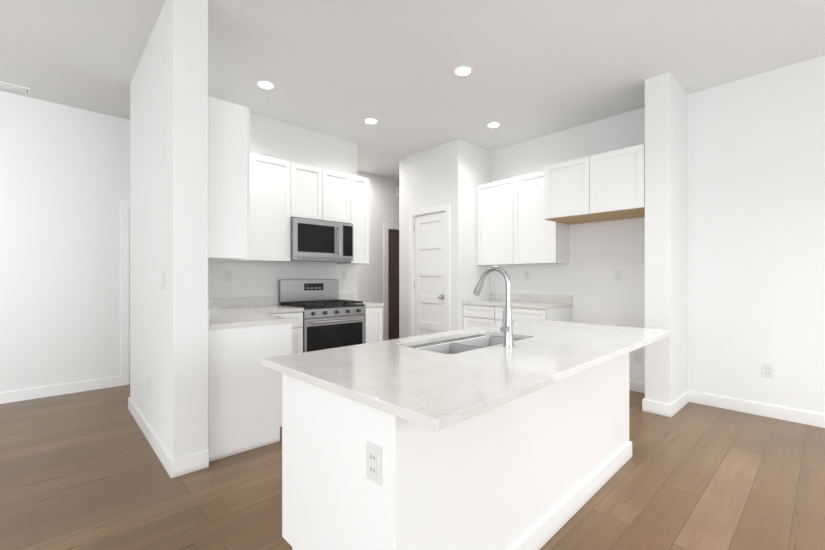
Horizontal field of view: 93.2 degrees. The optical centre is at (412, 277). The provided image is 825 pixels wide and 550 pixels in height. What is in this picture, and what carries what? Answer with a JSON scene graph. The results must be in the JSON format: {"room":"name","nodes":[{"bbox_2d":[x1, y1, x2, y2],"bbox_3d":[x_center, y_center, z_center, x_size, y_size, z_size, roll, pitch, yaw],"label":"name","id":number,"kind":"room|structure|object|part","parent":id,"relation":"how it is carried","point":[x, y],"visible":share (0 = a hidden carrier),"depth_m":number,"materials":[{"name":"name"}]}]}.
{"room":"kitchen","nodes":[
{"label":"kitchen","id":0,"kind":"room"},
{"bbox_2d":[130,0,207,459],"bbox_3d":[-1.995,-0.300,3.106,0.198,3.050,1.735,0,0,-43],"label":"wall","id":1,"kind":"structure","parent":0,"point":[169,193],"depth_m":2.52,"materials":[{"name":"white paint"}]},
{"bbox_2d":[148,376,150,393],"bbox_3d":[-1.991,0.810,2.949,0.010,0.118,0.072,0,0,-43],"label":"outlet","id":2,"kind":"object","parent":1,"relation":"attached to","point":[149,384],"visible":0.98,"depth_m":2.93,"materials":[{"name":"white plastic"}]},
{"bbox_2d":[128,397,179,477],"bbox_3d":[-2.069,1.173,3.028,0.015,0.105,1.750,0,0,-43],"label":"baseboard","id":3,"kind":"structure","parent":1,"relation":"attached to","point":[172,467],"depth_m":2.72,"materials":[{"name":"white paint"}]},
{"bbox_2d":[160,271,164,288],"bbox_3d":[-1.681,0.015,2.616,0.011,0.118,0.118,0,0,-43],"label":"light switch","id":4,"kind":"object","parent":1,"relation":"attached to","point":[162,279],"visible":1,"depth_m":2.58,"materials":[{"name":"white plastic"}]},
{"bbox_2d":[208,308,211,323],"bbox_3d":[-1.882,0.261,3.148,0.020,0.100,1.542,0,0,-43],"label":"backsplash","id":5,"kind":"structure","parent":1,"relation":"attached to","point":[209,309],"depth_m":2.76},
{"bbox_2d":[208,96,255,262],"bbox_3d":[-1.668,-0.677,3.121,0.295,1.079,1.170,0,0,-43],"label":"upper cabinet","id":6,"kind":"object","parent":1,"relation":"attached to","point":[231,164],"depth_m":2.71,"materials":[{"name":"white paint"}]},
{"bbox_2d":[0,91,398,392],"bbox_3d":[-2.902,-0.300,4.944,12.500,3.050,0.150,0,0,-43],"label":"wall","id":7,"kind":"structure","parent":0,"point":[64,180],"depth_m":4.12,"materials":[{"name":"white paint"}]},
{"bbox_2d":[0,376,120,403],"bbox_3d":[-5.138,1.173,2.746,4.970,0.105,0.015,0,0,-43],"label":"baseboard","id":8,"kind":"structure","parent":7,"relation":"attached to","point":[34,393],"depth_m":4.08,"materials":[{"name":"white paint"}]},
{"bbox_2d":[121,200,129,385],"bbox_3d":[-2.963,0.168,4.772,0.975,2.115,0.018,0,0,-43],"label":"door frame","id":9,"kind":"structure","parent":7,"relation":"attached to","point":[125,204],"depth_m":4.46,"materials":[{"name":"white paint"}]},
{"bbox_2d":[129,208,129,383],"bbox_3d":[-2.964,0.203,4.773,0.817,2.028,0.012,0,0,-43],"label":"door","id":10,"kind":"structure","parent":7,"relation":"in","point":[129,295],"depth_m":4.49,"materials":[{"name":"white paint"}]},
{"bbox_2d":[384,223,398,340],"bbox_3d":[-0.127,0.113,7.417,1.070,2.225,0.018,0,0,-43],"label":"door frame","id":11,"kind":"structure","parent":7,"relation":"attached to","point":[387,226],"depth_m":7.08,"materials":[{"name":"white paint"}]},
{"bbox_2d":[388,229,398,339],"bbox_3d":[-0.161,0.161,7.452,0.862,2.113,0.040,0,0,-43],"label":"door","id":12,"kind":"structure","parent":7,"relation":"in","point":[393,284],"depth_m":7.26,"materials":[{"name":"brown wood"}]},
{"bbox_2d":[208,112,357,300],"bbox_3d":[-1.629,-0.300,4.538,2.292,3.050,0.140,0,0,-43],"label":"wall","id":13,"kind":"structure","parent":0,"point":[276,139],"depth_m":4.59,"materials":[{"name":"white paint"}]},
{"bbox_2d":[225,270,232,280],"bbox_3d":[-1.946,-0.025,4.140,0.072,0.118,0.010,0,0,-43],"label":"outlet","id":14,"kind":"object","parent":13,"relation":"attached to","point":[228,275],"visible":1,"depth_m":4.14,"materials":[{"name":"white plastic"}]},
{"bbox_2d":[208,296,277,307],"bbox_3d":[-1.973,0.261,4.104,1.151,0.100,0.020,0,0,-43],"label":"backsplash","id":15,"kind":"structure","parent":13,"relation":"attached to","point":[242,302],"depth_m":4.19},
{"bbox_2d":[248,154,368,264],"bbox_3d":[-1.484,-0.706,4.348,2.239,1.137,0.329,0,0,-43],"label":"upper cabinet","id":16,"kind":"object","parent":13,"relation":"attached to","point":[256,203],"depth_m":4.35,"materials":[{"name":"white paint"}]},
{"bbox_2d":[291,218,352,261],"bbox_3d":[-1.116,-0.430,4.610,0.778,0.455,0.446,0,0,-43],"label":"microwave","id":17,"kind":"object","parent":16,"relation":"attached to","point":[318,241],"visible":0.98,"depth_m":4.45,"materials":[{"name":"silver metal"}]},
{"bbox_2d":[342,271,346,279],"bbox_3d":[-0.893,-0.035,5.122,0.072,0.118,0.010,0,0,-43],"label":"outlet","id":18,"kind":"object","parent":13,"relation":"attached to","point":[344,275],"visible":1,"depth_m":5.12,"materials":[{"name":"white plastic"}]},
{"bbox_2d":[0,384,824,549],"bbox_3d":[-0.109,1.285,1.950,12.500,0.120,11.000,0,0,-43],"label":"floor","id":19,"kind":"structure","parent":0,"point":[84,470],"depth_m":2.26,"materials":[{"name":"brown wood"}]},
{"bbox_2d":[208,320,295,461],"bbox_3d":[-1.331,0.786,2.985,0.604,0.878,0.535,0,0,-43],"label":"base cabinet","id":20,"kind":"object","parent":19,"relation":"on","point":[246,335],"depth_m":2.75,"materials":[{"name":"white paint"}]},
{"bbox_2d":[208,312,291,327],"bbox_3d":[-1.449,0.329,3.118,0.612,0.036,0.907,0,0,-43],"label":"countertop","id":21,"kind":"structure","parent":20,"relation":"on","point":[219,319],"depth_m":2.94,"materials":[{"name":"white stone"}]},
{"bbox_2d":[268,312,302,353],"bbox_3d":[-1.534,0.786,4.048,0.585,0.878,0.700,0,0,-43],"label":"base cabinet","id":22,"kind":"object","parent":19,"relation":"on","point":[298,316],"depth_m":4.01,"materials":[{"name":"white paint"}]},
{"bbox_2d":[212,304,303,311],"bbox_3d":[-1.771,0.329,3.872,1.171,0.036,0.635,0,0,-43],"label":"countertop","id":23,"kind":"structure","parent":22,"relation":"on","point":[255,307],"depth_m":3.97,"materials":[{"name":"white stone"}]},
{"bbox_2d":[278,280,364,352],"bbox_3d":[-1.034,0.623,4.518,0.778,1.205,0.692,0,0,-43],"label":"steel gas range","id":24,"kind":"object","parent":19,"relation":"on","point":[331,320],"visible":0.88,"depth_m":4.40,"materials":[{"name":"silver metal"}]},
{"bbox_2d":[338,294,383,343],"bbox_3d":[-0.665,0.718,4.903,0.279,1.014,0.635,0,0,-43],"label":"base cabinet","id":25,"kind":"object","parent":19,"relation":"on","point":[373,323],"visible":0.31,"depth_m":4.69,"materials":[{"name":"white paint"}]},
{"bbox_2d":[273,350,633,549],"bbox_3d":[0.468,0.813,2.180,2.189,0.823,0.747,0,0,-45],"label":"kitchen island","id":26,"kind":"object","parent":19,"relation":"on","point":[508,434],"depth_m":1.51,"materials":[{"name":"white paint"}]},
{"bbox_2d":[366,441,381,485],"bbox_3d":[-0.123,0.585,1.233,0.010,0.118,0.072,0,0,-44],"label":"outlet","id":27,"kind":"object","parent":26,"relation":"attached to","point":[373,448],"depth_m":1.23,"materials":[{"name":"white plastic"}]},
{"bbox_2d":[261,319,671,433],"bbox_3d":[0.570,0.386,2.271,2.480,0.032,1.080,0,0,-45],"label":"island countertop","id":28,"kind":"structure","parent":26,"relation":"on","point":[435,390],"depth_m":1.65,"materials":[{"name":"white stone"}]},
{"bbox_2d":[413,334,500,353],"bbox_3d":[0.337,0.501,2.330,0.874,0.223,0.444,0,0,-45],"label":"sink","id":29,"kind":"object","parent":28,"relation":"in","point":[467,341],"depth_m":2.50,"materials":[{"name":"silver metal"}]},
{"bbox_2d":[473,266,516,345],"bbox_3d":[0.439,0.151,2.177,0.095,0.437,0.260,0,0,-45],"label":"faucet","id":30,"kind":"object","parent":28,"relation":"on","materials":[{"name":"silver metal"}]},
{"bbox_3d":[0.510,1.175,2.137,2.189,0.100,0.627,0,0,-44],"label":"baseboard trim","id":31,"kind":"part","parent":26,"relation":"part of","materials":[{"name":"white paint"}]},
{"bbox_2d":[463,293,571,328],"bbox_3d":[1.302,0.718,4.950,0.638,1.014,1.188,0,0,-43],"label":"base cabinet","id":32,"kind":"object","parent":19,"relation":"on","point":[478,313],"visible":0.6,"depth_m":4.83,"materials":[{"name":"white paint"}]},
{"bbox_2d":[0,0,824,180],"bbox_3d":[-0.109,-1.885,1.950,12.500,0.120,11.000,0,0,-43],"label":"ceiling","id":33,"kind":"structure","parent":0,"point":[343,69],"depth_m":3.21,"materials":[{"name":"white paint"}]},
{"bbox_2d":[0,82,29,93],"bbox_3d":[-3.887,-1.818,3.663,0.420,0.014,0.140,0,0,-43],"label":"ceiling vent","id":34,"kind":"object","parent":33,"relation":"in","point":[4,85],"visible":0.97,"depth_m":3.73,"materials":[{"name":"white metal"}]},
{"bbox_2d":[256,80,275,89],"bbox_3d":[-1.385,-1.822,3.685,0.180,0.006,0.180,0,0,-43],"label":"recessed light","id":35,"kind":"object","parent":33,"relation":"in","point":[265,84],"visible":1,"depth_m":3.67,"materials":[{"name":"white paint"}]},
{"bbox_2d":[363,118,378,123],"bbox_3d":[-0.482,-1.822,4.535,0.180,0.006,0.180,0,0,-43],"label":"recessed light","id":36,"kind":"object","parent":33,"relation":"in","point":[370,120],"visible":1,"depth_m":4.52,"materials":[{"name":"white paint"}]},
{"bbox_2d":[453,65,472,75],"bbox_3d":[0.446,-1.822,3.437,0.180,0.006,0.180,0,0,-43],"label":"recessed light","id":37,"kind":"object","parent":33,"relation":"in","point":[463,70],"visible":1,"depth_m":3.42,"materials":[{"name":"white paint"}]},
{"bbox_2d":[486,122,500,127],"bbox_3d":[0.969,-1.822,4.650,0.180,0.006,0.180,0,0,-43],"label":"recessed light","id":38,"kind":"object","parent":33,"relation":"in","point":[493,124],"visible":1,"depth_m":4.64,"materials":[{"name":"white paint"}]},
{"bbox_2d":[399,139,466,337],"bbox_3d":[0.237,-0.300,5.574,0.110,3.050,1.170,0,0,-43],"label":"wall","id":39,"kind":"structure","parent":0,"point":[454,173],"depth_m":5.35,"materials":[{"name":"white paint"}]},
{"bbox_2d":[414,212,444,335],"bbox_3d":[0.225,0.158,5.497,0.112,2.115,0.634,0,0,-43],"label":"pantry door","id":40,"kind":"structure","parent":39,"relation":"in","point":[429,273],"depth_m":5.53,"materials":[{"name":"white paint"}]},
{"bbox_2d":[409,204,450,336],"bbox_3d":[0.265,0.118,5.532,0.128,2.215,0.810,0,0,-43],"label":"door frame","id":41,"kind":"structure","parent":39,"relation":"attached to","point":[445,208],"depth_m":5.34,"materials":[{"name":"white paint"}]},
{"bbox_2d":[467,142,490,300],"bbox_3d":[0.862,-0.300,5.439,0.600,3.050,0.120,0,0,-43],"label":"wall","id":42,"kind":"structure","parent":0,"point":[478,158],"depth_m":5.35,"materials":[{"name":"white paint"}]},
{"bbox_2d":[491,55,824,414],"bbox_3d":[3.684,-0.300,2.977,0.150,3.050,7.330,0,0,-43],"label":"wall","id":43,"kind":"structure","parent":0,"point":[756,221],"depth_m":3.61,"materials":[{"name":"white paint"}]},
{"bbox_2d":[477,179,520,265],"bbox_3d":[1.226,-0.728,5.257,0.330,1.104,0.634,0,0,-43],"label":"upper cabinet","id":44,"kind":"object","parent":43,"relation":"attached to","point":[492,197],"depth_m":5.19,"materials":[{"name":"white paint"}]},
{"bbox_2d":[525,270,529,278],"bbox_3d":[1.522,-0.045,5.179,0.010,0.118,0.072,0,0,-43],"label":"outlet","id":45,"kind":"object","parent":43,"relation":"attached to","point":[527,274],"visible":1,"depth_m":5.17,"materials":[{"name":"white plastic"}]},
{"bbox_2d":[509,172,568,264],"bbox_3d":[1.575,-0.728,4.883,0.330,1.104,0.633,0,0,-43],"label":"upper cabinet","id":46,"kind":"object","parent":43,"relation":"attached to","point":[528,219],"depth_m":4.78,"materials":[{"name":"white paint"}]},
{"bbox_2d":[541,158,604,223],"bbox_3d":[1.878,-0.951,4.345,0.620,0.589,0.563,0,0,-43],"label":"upper cabinet","id":47,"kind":"object","parent":43,"relation":"attached to","point":[560,182],"depth_m":4.22,"materials":[{"name":"white paint"}]},
{"bbox_2d":[581,144,644,219],"bbox_3d":[2.180,-0.951,4.022,0.620,0.589,0.562,0,0,-43],"label":"upper cabinet","id":48,"kind":"object","parent":43,"relation":"attached to","point":[612,182],"depth_m":3.83,"materials":[{"name":"white paint"}]},
{"bbox_2d":[614,270,620,280],"bbox_3d":[2.292,-0.025,4.353,0.010,0.118,0.072,0,0,-43],"label":"outlet","id":49,"kind":"object","parent":43,"relation":"attached to","point":[617,275],"visible":1,"depth_m":4.35,"materials":[{"name":"white plastic"}]},
{"bbox_2d":[633,352,639,363],"bbox_3d":[2.422,0.865,4.214,0.010,0.118,0.072,0,0,-43],"label":"outlet box","id":50,"kind":"object","parent":43,"relation":"attached to","point":[636,357],"visible":1,"depth_m":4.21,"materials":[{"name":"white plastic"}]},
{"bbox_2d":[629,380,644,392],"bbox_3d":[2.270,1.173,4.373,0.015,0.105,0.960,0,0,-43],"label":"baseboard","id":51,"kind":"structure","parent":43,"relation":"attached to","point":[633,385],"depth_m":4.20,"materials":[{"name":"white paint"}]},
{"bbox_2d":[692,391,824,427],"bbox_3d":[4.285,1.173,2.211,0.015,0.105,4.550,0,0,-43],"label":"baseboard","id":52,"kind":"structure","parent":43,"relation":"attached to","point":[798,416],"depth_m":3.47,"materials":[{"name":"white paint"}]},
{"bbox_2d":[762,363,772,377],"bbox_3d":[3.138,0.815,3.446,0.010,0.118,0.072,0,0,-43],"label":"outlet","id":53,"kind":"object","parent":43,"relation":"attached to","point":[767,369],"visible":1,"depth_m":3.44,"materials":[{"name":"white plastic"}]},
{"bbox_2d":[645,72,687,403],"bbox_3d":[2.441,-0.300,3.739,0.630,3.050,0.200,0,0,-43],"label":"wall","id":54,"kind":"structure","parent":0,"point":[666,219],"depth_m":3.55,"materials":[{"name":"white paint"}]},
{"bbox_2d":[642,392,663,411],"bbox_3d":[2.355,1.173,3.806,0.625,0.105,0.015,0,0,-43],"label":"baseboard","id":55,"kind":"structure","parent":54,"relation":"attached to","point":[647,405],"depth_m":3.56,"materials":[{"name":"white paint"}]},
{"bbox_2d":[668,391,691,416],"bbox_3d":[2.501,1.173,3.649,0.625,0.105,0.015,0,0,-43],"label":"baseboard","id":56,"kind":"structure","parent":54,"relation":"attached to","point":[679,403],"depth_m":3.61,"materials":[{"name":"white paint"}]}
]}

